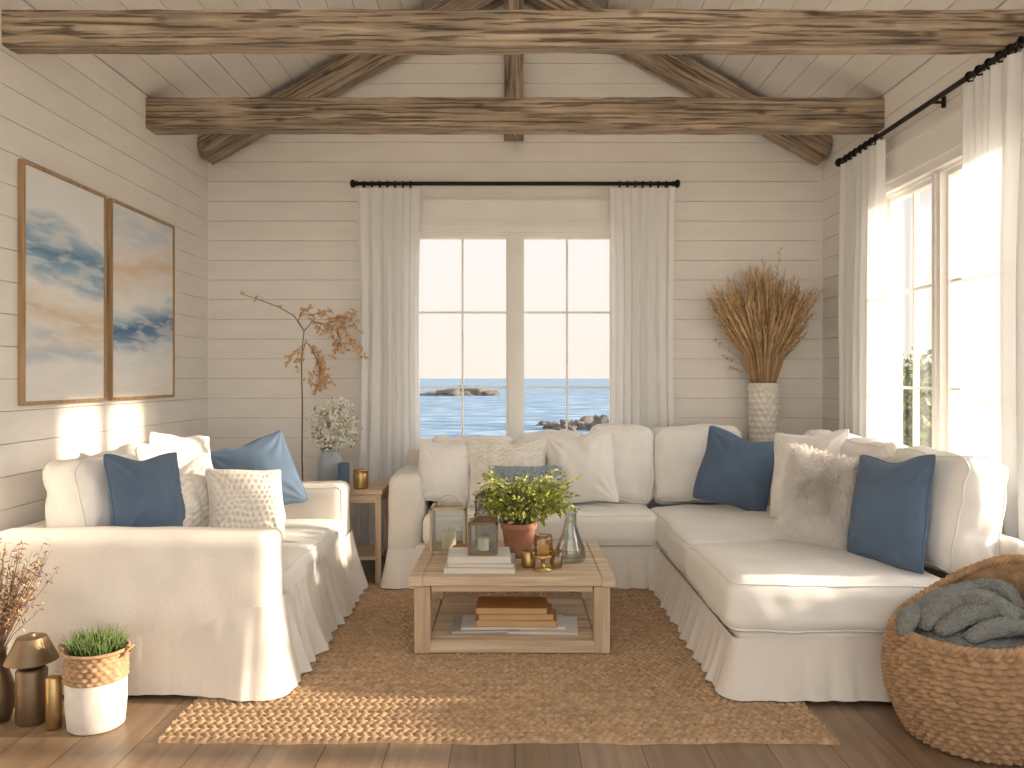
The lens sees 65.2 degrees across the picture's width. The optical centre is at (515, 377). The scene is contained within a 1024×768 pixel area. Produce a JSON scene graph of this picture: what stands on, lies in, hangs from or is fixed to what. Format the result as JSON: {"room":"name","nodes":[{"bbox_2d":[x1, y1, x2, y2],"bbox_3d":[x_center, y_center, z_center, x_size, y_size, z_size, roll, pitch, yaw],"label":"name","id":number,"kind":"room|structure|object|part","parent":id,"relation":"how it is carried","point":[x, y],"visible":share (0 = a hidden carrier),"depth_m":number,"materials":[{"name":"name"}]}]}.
{"room":"living room","nodes":[
{"label":"living room","id":0,"kind":"room"},
{"bbox_2d":[0,0,207,531],"bbox_3d":[-2.490,-0.230,2.650,0.140,3.260,7.300,0,0,0],"label":"wall","id":1,"kind":"structure","parent":0,"point":[74,117],"depth_m":4.50,"materials":[{"name":"white wood"}]},
{"bbox_2d":[18,159,106,405],"bbox_3d":[-2.404,-0.465,4.285,0.030,1.200,0.790,0,0,0],"label":"framed painting","id":2,"kind":"object","parent":1,"relation":"attached to","point":[62,222],"visible":1,"depth_m":4.22,"materials":[{"name":"brown wood"}]},
{"bbox_2d":[107,198,174,400],"bbox_3d":[-2.404,-0.465,5.180,0.030,1.200,0.880,0,0,0],"label":"framed painting","id":3,"kind":"object","parent":1,"relation":"attached to","point":[140,245],"visible":0.98,"depth_m":5.11,"materials":[{"name":"brown wood"}]},
{"bbox_2d":[1,9,1023,54],"bbox_3d":[0.000,-1.655,3.830,4.840,0.179,0.126,0,0,0],"label":"ceiling beam","id":4,"kind":"structure","parent":1,"relation":"attached to","point":[149,31],"depth_m":3.77,"materials":[{"name":"brown wood"}]},
{"bbox_2d":[0,556,1023,767],"bbox_3d":[0.000,1.460,2.720,5.120,0.120,7.440,0,0,0],"label":"floor","id":5,"kind":"structure","parent":0,"point":[870,734],"depth_m":3.00,"materials":[{"name":"brown wood"}]},
{"bbox_2d":[0,534,58,722],"bbox_3d":[-2.059,1.016,3.237,0.380,0.764,0.238,0,0,-14],"label":"vase","id":6,"kind":"object","parent":5,"relation":"on","point":[9,608],"visible":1,"depth_m":3.25,"materials":[{"name":"brown metal"}]},
{"bbox_2d":[3,632,59,726],"bbox_3d":[-1.970,1.218,3.260,0.200,0.360,0.200,0,0,0],"label":"brass table lamp","id":7,"kind":"object","parent":5,"relation":"on","point":[30,653],"visible":0.98,"depth_m":3.21,"materials":[{"name":"brown metal"}]},
{"bbox_2d":[45,674,61,729],"bbox_3d":[-1.845,1.296,3.200,0.060,0.203,0.060,0,0,0],"label":"candle cup","id":8,"kind":"object","parent":5,"relation":"on","point":[53,683],"visible":0.98,"depth_m":3.18,"materials":[{"name":"gold metal"}]},
{"bbox_2d":[57,623,134,735],"bbox_3d":[-1.686,1.204,3.219,0.258,0.387,0.265,0,0,-42],"label":"potted grass","id":9,"kind":"object","parent":5,"relation":"on","point":[95,667],"depth_m":3.14,"materials":[{"name":"white ceramic"}]},
{"bbox_2d":[0,440,368,700],"bbox_3d":[-1.665,0.876,4.396,1.452,1.047,1.983,0,0,0],"label":"slipcovered sofa","id":10,"kind":"object","parent":5,"relation":"on","point":[235,614],"visible":0.7,"depth_m":3.49,"materials":[{"name":"fabric"}]},
{"bbox_3d":[-2.310,1.038,4.390,0.159,0.670,1.706,0,0,0],"label":"frame","id":11,"kind":"part","parent":10,"relation":"part of","materials":[{"name":"fabric"}]},
{"bbox_2d":[43,450,137,527],"bbox_3d":[-2.074,0.625,3.983,0.325,0.510,0.485,-9,-2,14],"label":"cushion","id":12,"kind":"object","parent":10,"relation":"on","point":[77,488],"depth_m":3.78,"materials":[{"name":"white fabric"}]},
{"bbox_2d":[115,441,157,460],"bbox_3d":[-2.076,0.623,4.434,0.333,0.537,0.448,-9,1,-4],"label":"cushion","id":13,"kind":"object","parent":10,"relation":"on","point":[143,451],"depth_m":4.29,"materials":[{"name":"white fabric"}]},
{"bbox_3d":[-1.718,1.010,3.616,1.306,0.650,0.270,0,0,0],"label":"arm","id":14,"kind":"part","parent":10,"relation":"part of","materials":[{"name":"fabric"}]},
{"bbox_2d":[103,452,185,526],"bbox_3d":[-1.836,0.603,3.988,0.236,0.485,0.474,0,0,21],"label":"throw pillow","id":15,"kind":"object","parent":10,"relation":"on","point":[145,493],"visible":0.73,"depth_m":3.87,"materials":[{"name":"blue fabric"}]},
{"bbox_2d":[149,432,211,467],"bbox_3d":[-1.912,0.546,4.599,0.190,0.490,0.489,0,0,30],"label":"throw pillow","id":16,"kind":"object","parent":10,"relation":"on","point":[187,448],"visible":0.27,"depth_m":4.54,"materials":[{"name":"white fabric"}]},
{"bbox_2d":[179,453,212,526],"bbox_3d":[-1.727,0.646,4.239,0.238,0.462,0.475,0,0,24],"label":"throw pillow","id":17,"kind":"object","parent":10,"relation":"on","point":[193,481],"visible":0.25,"depth_m":4.20,"materials":[{"name":"white fabric"}]},
{"bbox_2d":[205,468,284,537],"bbox_3d":[-1.435,0.667,4.263,0.421,0.386,0.220,0,0,-34],"label":"throw pillow","id":18,"kind":"object","parent":10,"relation":"on","point":[237,498],"visible":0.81,"depth_m":4.20,"materials":[{"name":"white fabric"}]},
{"bbox_2d":[210,429,307,504],"bbox_3d":[-1.568,0.607,4.856,0.574,0.573,0.245,0,0,-30],"label":"throw pillow","id":19,"kind":"object","parent":10,"relation":"on","point":[269,452],"visible":0.5,"depth_m":4.85,"materials":[{"name":"blue fabric"}]},
{"bbox_2d":[283,542,318,595],"bbox_3d":[-1.580,1.003,4.076,1.037,0.262,0.667,0,0,0],"label":"seat cushion","id":20,"kind":"object","parent":10,"relation":"on","point":[300,559],"depth_m":4.07,"materials":[{"name":"white fabric"}]},
{"bbox_2d":[283,519,344,561],"bbox_3d":[-1.578,1.000,4.716,1.038,0.263,0.656,0,0,0],"label":"seat cushion","id":21,"kind":"object","parent":10,"relation":"on","point":[329,534],"depth_m":4.68,"materials":[{"name":"white fabric"}]},
{"bbox_2d":[240,290,368,480],"bbox_3d":[-1.561,0.373,5.934,0.956,2.054,0.352,0,0,0],"label":"branch","id":22,"kind":"object","parent":5,"relation":"on","point":[322,377],"visible":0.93,"depth_m":5.91,"materials":[{"name":"brown plant"}]},
{"bbox_2d":[349,481,388,582],"bbox_3d":[-1.180,1.080,5.650,0.560,0.640,0.460,0,0,0],"label":"side table","id":23,"kind":"object","parent":5,"relation":"on","point":[376,491],"visible":0.35,"depth_m":5.44,"materials":[{"name":"brown wood"}]},
{"bbox_2d":[306,395,363,480],"bbox_3d":[-1.272,0.439,5.665,0.354,0.638,0.345,0,0,-37],"label":"flower vase","id":24,"kind":"object","parent":23,"relation":"on","point":[331,434],"visible":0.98,"depth_m":5.61,"materials":[{"name":"grey ceramic"}]},
{"bbox_2d":[338,462,349,484],"bbox_3d":[-1.185,0.673,5.530,0.080,0.170,0.080,0,0,0],"label":"glass tumbler","id":25,"kind":"object","parent":23,"relation":"on","point":[343,467],"visible":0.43,"depth_m":5.50,"materials":[{"name":"glass"}]},
{"bbox_2d":[353,468,367,488],"bbox_3d":[-1.060,0.690,5.500,0.100,0.137,0.100,0,0,0],"label":"candle jar","id":26,"kind":"object","parent":23,"relation":"on","point":[360,476],"visible":1,"depth_m":5.46,"materials":[{"name":"gold metal"}]},
{"bbox_2d":[156,583,840,744],"bbox_3d":[-0.070,1.389,4.225,2.632,0.023,2.350,0,0,0],"label":"jute rug","id":27,"kind":"object","parent":5,"relation":"on","point":[371,685],"visible":0.56,"depth_m":3.44,"materials":[{"name":"brown wicker"}]},
{"bbox_2d":[409,541,614,652],"bbox_3d":[-0.015,1.185,4.425,1.030,0.388,0.890,0,0,0],"label":"coffee table","id":28,"kind":"object","parent":27,"relation":"on","point":[434,611],"visible":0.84,"depth_m":4.01,"materials":[{"name":"brown wood"}]},
{"bbox_2d":[430,495,466,553],"bbox_3d":[-0.380,0.831,4.600,0.200,0.319,0.200,0,0,0],"label":"glass lantern","id":29,"kind":"object","parent":28,"relation":"on","point":[448,535],"visible":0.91,"depth_m":4.57,"materials":[{"name":"brown wood"}]},
{"bbox_2d":[444,547,515,573],"bbox_3d":[-0.180,0.949,4.165,0.368,0.083,0.266,0,0,0],"label":"book stack","id":30,"kind":"object","parent":28,"relation":"on","point":[458,561],"visible":0.94,"depth_m":4.04,"materials":[{"name":"paper"}]},
{"bbox_2d":[468,507,497,554],"bbox_3d":[-0.165,0.788,4.150,0.150,0.233,0.150,0,0,0],"label":"candle lantern","id":31,"kind":"object","parent":30,"relation":"on","point":[482,548],"visible":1,"depth_m":4.11,"materials":[{"name":"brown wood"}]},
{"bbox_2d":[452,596,577,634],"bbox_3d":[-0.001,1.254,4.250,0.675,0.124,0.317,0,0,0],"label":"book stack","id":32,"kind":"object","parent":28,"relation":"on","point":[510,615],"visible":1,"depth_m":4.15,"materials":[{"name":"paper"}]},
{"bbox_2d":[470,466,580,557],"bbox_3d":[0.067,0.746,4.467,0.564,0.488,0.560,0,0,44],"label":"potted plant","id":33,"kind":"object","parent":28,"relation":"on","point":[519,526],"visible":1,"depth_m":4.38,"materials":[{"name":"green plant"}]},
{"bbox_2d":[521,549,534,567],"bbox_3d":[0.070,0.947,4.200,0.074,0.086,0.074,0,0,0],"label":"votive","id":34,"kind":"object","parent":28,"relation":"on","point":[527,555],"visible":0.91,"depth_m":4.17,"materials":[{"name":"gold metal"}]},
{"bbox_2d":[533,533,552,571],"bbox_3d":[0.145,0.900,4.130,0.104,0.180,0.104,0,0,0],"label":"candle holder","id":35,"kind":"object","parent":28,"relation":"on","point":[542,552],"visible":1,"depth_m":4.11,"materials":[{"name":"gold metal"}]},
{"bbox_2d":[550,549,562,568],"bbox_3d":[0.215,0.945,4.180,0.068,0.090,0.068,0,0,0],"label":"votive candle","id":36,"kind":"object","parent":28,"relation":"on","point":[556,562],"visible":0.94,"depth_m":4.16,"materials":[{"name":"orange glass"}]},
{"bbox_2d":[556,510,585,563],"bbox_3d":[0.300,0.858,4.340,0.170,0.265,0.170,0,0,0],"label":"glass vase","id":37,"kind":"object","parent":28,"relation":"on","point":[581,557],"visible":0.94,"depth_m":4.32,"materials":[{"name":"clear glass"}]},
{"bbox_2d":[380,423,1023,701],"bbox_3d":[0.685,0.863,4.705,3.223,1.074,2.613,0,0,0],"label":"sectional sofa","id":38,"kind":"object","parent":5,"relation":"on","point":[766,618],"visible":0.5,"depth_m":3.74,"materials":[{"name":"fabric"}]},
{"bbox_3d":[-0.732,1.010,5.632,0.254,0.747,0.687,0,0,0],"label":"arm","id":39,"kind":"part","parent":38,"relation":"part of","materials":[{"name":"fabric"}]},
{"bbox_2d":[418,438,469,504],"bbox_3d":[-0.483,0.651,5.525,0.445,0.465,0.205,0,0,-13],"label":"throw pillow","id":40,"kind":"object","parent":38,"relation":"on","point":[444,469],"visible":0.7,"depth_m":5.46,"materials":[{"name":"white fabric"}]},
{"bbox_2d":[431,435,514,502],"bbox_3d":[-0.304,0.666,5.781,0.664,0.507,0.322,1,-7,-2],"label":"cushion","id":41,"kind":"object","parent":38,"relation":"on","point":[444,439],"depth_m":5.73,"materials":[{"name":"white fabric"}]},
{"bbox_2d":[465,437,546,507],"bbox_3d":[-0.051,0.650,5.559,0.576,0.474,0.247,0,0,-8],"label":"throw pillow","id":42,"kind":"object","parent":38,"relation":"on","point":[482,453],"visible":0.63,"depth_m":5.51,"materials":[{"name":"white fabric"}]},
{"bbox_2d":[494,465,561,509],"bbox_3d":[0.087,0.739,5.344,0.462,0.305,0.170,0,0,-1],"label":"throw pillow","id":43,"kind":"object","parent":38,"relation":"on","point":[502,472],"visible":0.3,"depth_m":5.34,"materials":[{"name":"fabric"}]},
{"bbox_2d":[514,429,583,464],"bbox_3d":[0.259,0.645,5.782,0.548,0.552,0.321,-1,-7,2],"label":"cushion","id":44,"kind":"object","parent":38,"relation":"on","point":[563,432],"depth_m":5.71,"materials":[{"name":"white fabric"}]},
{"bbox_2d":[543,431,618,503],"bbox_3d":[0.453,0.621,5.553,0.525,0.503,0.210,0,0,5],"label":"throw pillow","id":45,"kind":"object","parent":38,"relation":"on","point":[590,456],"visible":0.84,"depth_m":5.48,"materials":[{"name":"white fabric"}]},
{"bbox_3d":[0.680,0.949,5.956,2.958,0.846,0.110,0,0,0],"label":"frame","id":46,"kind":"part","parent":38,"relation":"part of","materials":[{"name":"fabric"}]},
{"bbox_2d":[590,423,654,504],"bbox_3d":[0.758,0.624,5.782,0.516,0.591,0.308,2,-7,-1],"label":"cushion","id":47,"kind":"object","parent":38,"relation":"on","point":[633,444],"depth_m":5.66,"materials":[{"name":"white fabric"}]},
{"bbox_2d":[651,423,740,504],"bbox_3d":[1.310,0.621,5.782,0.666,0.582,0.308,-2,-7,2],"label":"cushion","id":48,"kind":"object","parent":38,"relation":"on","point":[677,452],"depth_m":5.66,"materials":[{"name":"white fabric"}]},
{"bbox_2d":[693,426,773,511],"bbox_3d":[1.487,0.616,5.358,0.569,0.579,0.245,0,0,18],"label":"throw pillow","id":49,"kind":"object","parent":38,"relation":"on","point":[736,471],"visible":0.91,"depth_m":5.28,"materials":[{"name":"blue fabric"}]},
{"bbox_2d":[770,429,848,516],"bbox_3d":[1.778,0.586,4.857,0.233,0.567,0.561,0,0,-37],"label":"throw pillow","id":50,"kind":"object","parent":38,"relation":"on","point":[832,442],"visible":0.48,"depth_m":4.92,"materials":[{"name":"white fabric"}]},
{"bbox_2d":[686,540,940,633],"bbox_3d":[1.435,1.005,3.900,1.036,0.304,0.913,0,0,0],"label":"seat cushion","id":51,"kind":"object","parent":38,"relation":"on","point":[765,586],"depth_m":3.49,"materials":[{"name":"white fabric"}]},
{"bbox_2d":[804,429,859,437],"bbox_3d":[2.034,0.625,5.165,0.354,0.568,0.678,8,0,-2],"label":"cushion","id":52,"kind":"object","parent":38,"relation":"on","point":[818,431],"depth_m":5.29,"materials":[{"name":"white fabric"}]},
{"bbox_2d":[772,442,893,548],"bbox_3d":[1.650,0.652,4.153,0.621,0.615,0.352,0,0,38],"label":"fur pillow","id":53,"kind":"object","parent":38,"relation":"on","point":[817,495],"visible":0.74,"depth_m":4.10,"materials":[{"name":"white fur"}]},
{"bbox_2d":[840,437,908,460],"bbox_3d":[2.032,0.630,4.504,0.341,0.579,0.660,8,0,2],"label":"cushion","id":54,"kind":"object","parent":38,"relation":"on","point":[853,447],"depth_m":4.47,"materials":[{"name":"white fabric"}]},
{"bbox_2d":[847,454,935,573],"bbox_3d":[1.776,0.623,3.796,0.240,0.555,0.508,0,0,-22],"label":"throw pillow","id":55,"kind":"object","parent":38,"relation":"on","point":[889,524],"visible":0.98,"depth_m":3.67,"materials":[{"name":"blue fabric"}]},
{"bbox_2d":[892,446,1008,573],"bbox_3d":[2.029,0.624,3.837,0.332,0.573,0.657,8,-1,-7],"label":"cushion","id":56,"kind":"object","parent":38,"relation":"on","point":[968,493],"depth_m":3.55,"materials":[{"name":"white fabric"}]},
{"bbox_3d":[2.200,1.039,4.700,0.099,0.666,2.465,0,0,0],"label":"frame","id":57,"kind":"part","parent":38,"relation":"part of","materials":[{"name":"fabric"}]},
{"bbox_2d":[880,554,1023,765],"bbox_3d":[1.800,1.054,3.120,0.683,0.683,0.683,0,0,30],"label":"wicker basket","id":58,"kind":"object","parent":5,"relation":"on","point":[956,700],"visible":0.84,"depth_m":2.91,"materials":[{"name":"brown wicker"}]},
{"bbox_2d":[896,577,1023,649],"bbox_3d":[1.794,0.921,3.126,0.486,0.238,0.469,0,0,42],"label":"knit throw blanket","id":59,"kind":"object","parent":58,"relation":"in","point":[986,613],"visible":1,"depth_m":3.05,"materials":[{"name":"grey fabric"}]},
{"bbox_3d":[1.905,0.955,6.135,0.260,0.890,0.250,0,0,0],"label":"plant stand","id":60,"kind":"object","parent":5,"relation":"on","visible":0},
{"bbox_2d":[705,248,825,441],"bbox_3d":[1.884,-0.242,6.072,0.931,1.500,0.356,0,0,-2],"label":"vase","id":61,"kind":"object","parent":60,"relation":"on","point":[758,328],"visible":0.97,"depth_m":6.03,"materials":[{"name":"white ceramic"}]},
{"bbox_2d":[208,3,821,538],"bbox_3d":[0.000,-0.946,6.370,4.840,4.692,0.140,0,0,0],"label":"wall","id":62,"kind":"structure","parent":0,"point":[282,208],"depth_m":6.30,"materials":[{"name":"white wood"}]},
{"bbox_2d":[350,179,679,187],"bbox_3d":[0.000,-1.502,6.236,2.560,0.067,0.133,0,0,0],"label":"curtain rod","id":63,"kind":"object","parent":62,"relation":"attached to","point":[353,183],"visible":1,"depth_m":6.19,"materials":[{"name":"black metal"}]},
{"bbox_2d":[357,187,420,555],"bbox_3d":[-0.979,-0.045,6.190,0.498,2.850,0.068,0,0,-2],"label":"curtain","id":64,"kind":"object","parent":63,"relation":"hanging from","point":[388,219],"visible":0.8,"depth_m":6.18,"materials":[{"name":"fabric"}]},
{"bbox_2d":[610,187,674,429],"bbox_3d":[0.983,-0.045,6.189,0.505,2.850,0.063,0,0,0],"label":"curtain","id":65,"kind":"object","parent":63,"relation":"hanging from","point":[641,219],"visible":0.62,"depth_m":6.18,"materials":[{"name":"fabric"}]},
{"bbox_2d":[419,199,611,441],"bbox_3d":[-0.005,-0.380,6.345,1.790,2.040,0.190,0,0,0],"label":"window","id":66,"kind":"structure","parent":62,"relation":"in","point":[514,221],"depth_m":6.31,"materials":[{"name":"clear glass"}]},
{"bbox_2d":[24,0,1005,135],"bbox_3d":[0.000,-2.608,2.720,5.160,1.648,7.440,0,0,0],"label":"ceiling","id":67,"kind":"structure","parent":0,"point":[219,75],"depth_m":5.35,"materials":[{"name":"white wood"}]},
{"bbox_2d":[197,0,832,165],"bbox_3d":[0.000,-2.404,6.163,4.893,1.497,0.180,0,0,0],"label":"roof truss","id":68,"kind":"object","parent":67,"relation":"attached to","point":[683,72],"visible":0.49,"depth_m":6.09,"materials":[{"name":"brown wood"}]},
{"bbox_3d":[-0.011,-2.470,6.151,0.156,1.260,0.155,0,0,0],"label":"king post","id":69,"kind":"part","parent":68,"relation":"part of","materials":[{"name":"brown wood"}]},
{"bbox_2d":[146,97,884,134],"bbox_3d":[0.000,-1.740,5.320,4.840,0.212,0.166,0,0,0],"label":"ceiling beam","id":70,"kind":"structure","parent":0,"point":[234,115],"depth_m":5.24,"materials":[{"name":"brown wood"}]},
{"bbox_2d":[822,0,1023,431],"bbox_3d":[2.490,-0.230,2.650,0.140,3.260,7.300,0,0,0],"label":"wall","id":71,"kind":"structure","parent":0,"point":[941,71],"depth_m":5.70,"materials":[{"name":"white wood"}]},
{"bbox_2d":[886,107,961,454],"bbox_3d":[2.465,-0.405,4.525,0.190,2.090,1.730,0,0,0],"label":"window","id":72,"kind":"structure","parent":71,"relation":"in","point":[932,157],"depth_m":4.62,"materials":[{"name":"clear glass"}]},
{"bbox_2d":[835,36,1023,166],"bbox_3d":[2.363,-1.548,4.310,0.118,0.067,2.940,0,0,0],"label":"curtain rod","id":73,"kind":"object","parent":71,"relation":"attached to","point":[1009,48],"visible":0.93,"depth_m":4.40,"materials":[{"name":"black metal"}]},
{"bbox_2d":[838,139,886,438],"bbox_3d":[2.332,-0.068,5.393,0.094,2.895,0.669,0,0,0],"label":"curtain","id":74,"kind":"object","parent":73,"relation":"hanging from","point":[862,270],"visible":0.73,"depth_m":5.33,"materials":[{"name":"fabric"}]},
{"bbox_2d":[960,48,1023,541],"bbox_3d":[2.338,-0.068,3.882,0.119,2.895,0.605,0,0,0],"label":"curtain","id":75,"kind":"object","parent":73,"relation":"hanging from","point":[992,270],"visible":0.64,"depth_m":3.86,"materials":[{"name":"fabric"}]},
{"label":"outside","id":76,"kind":"structure","parent":0,"visible":0},
{"bbox_3d":[0.000,2.775,-12.500,32.000,2.450,55.000,0,0,0],"label":"ground","id":77,"kind":"structure","parent":76,"visible":0},
{"bbox_2d":[903,347,931,447],"bbox_3d":[5.934,0.743,11.882,3.264,3.020,6.227,0,0,42],"label":"shrubs","id":78,"kind":"object","parent":77,"relation":"on","point":[926,369],"visible":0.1,"depth_m":10.51,"materials":[{"name":"green plant"}]},
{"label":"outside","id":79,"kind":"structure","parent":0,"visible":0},
{"bbox_2d":[420,379,608,436],"bbox_3d":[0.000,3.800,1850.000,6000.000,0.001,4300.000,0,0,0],"label":"sea","id":80,"kind":"structure","parent":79,"point":[439,415],"depth_m":109.96,"materials":[{"name":"liquid"}]},
{"bbox_2d":[420,385,500,395],"bbox_3d":[-12.194,3.953,171.741,19.097,4.667,11.326,0,0,0],"label":"island","id":81,"kind":"object","parent":80,"relation":"in","point":[451,391],"visible":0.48,"depth_m":169.40,"materials":[{"name":"grey stone"}]},
{"bbox_2d":[535,414,608,431],"bbox_3d":[3.468,3.905,60.224,5.286,2.528,9.079,0,0,-27],"label":"rocks","id":82,"kind":"object","parent":80,"relation":"in","point":[586,422],"visible":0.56,"depth_m":58.55}
]}

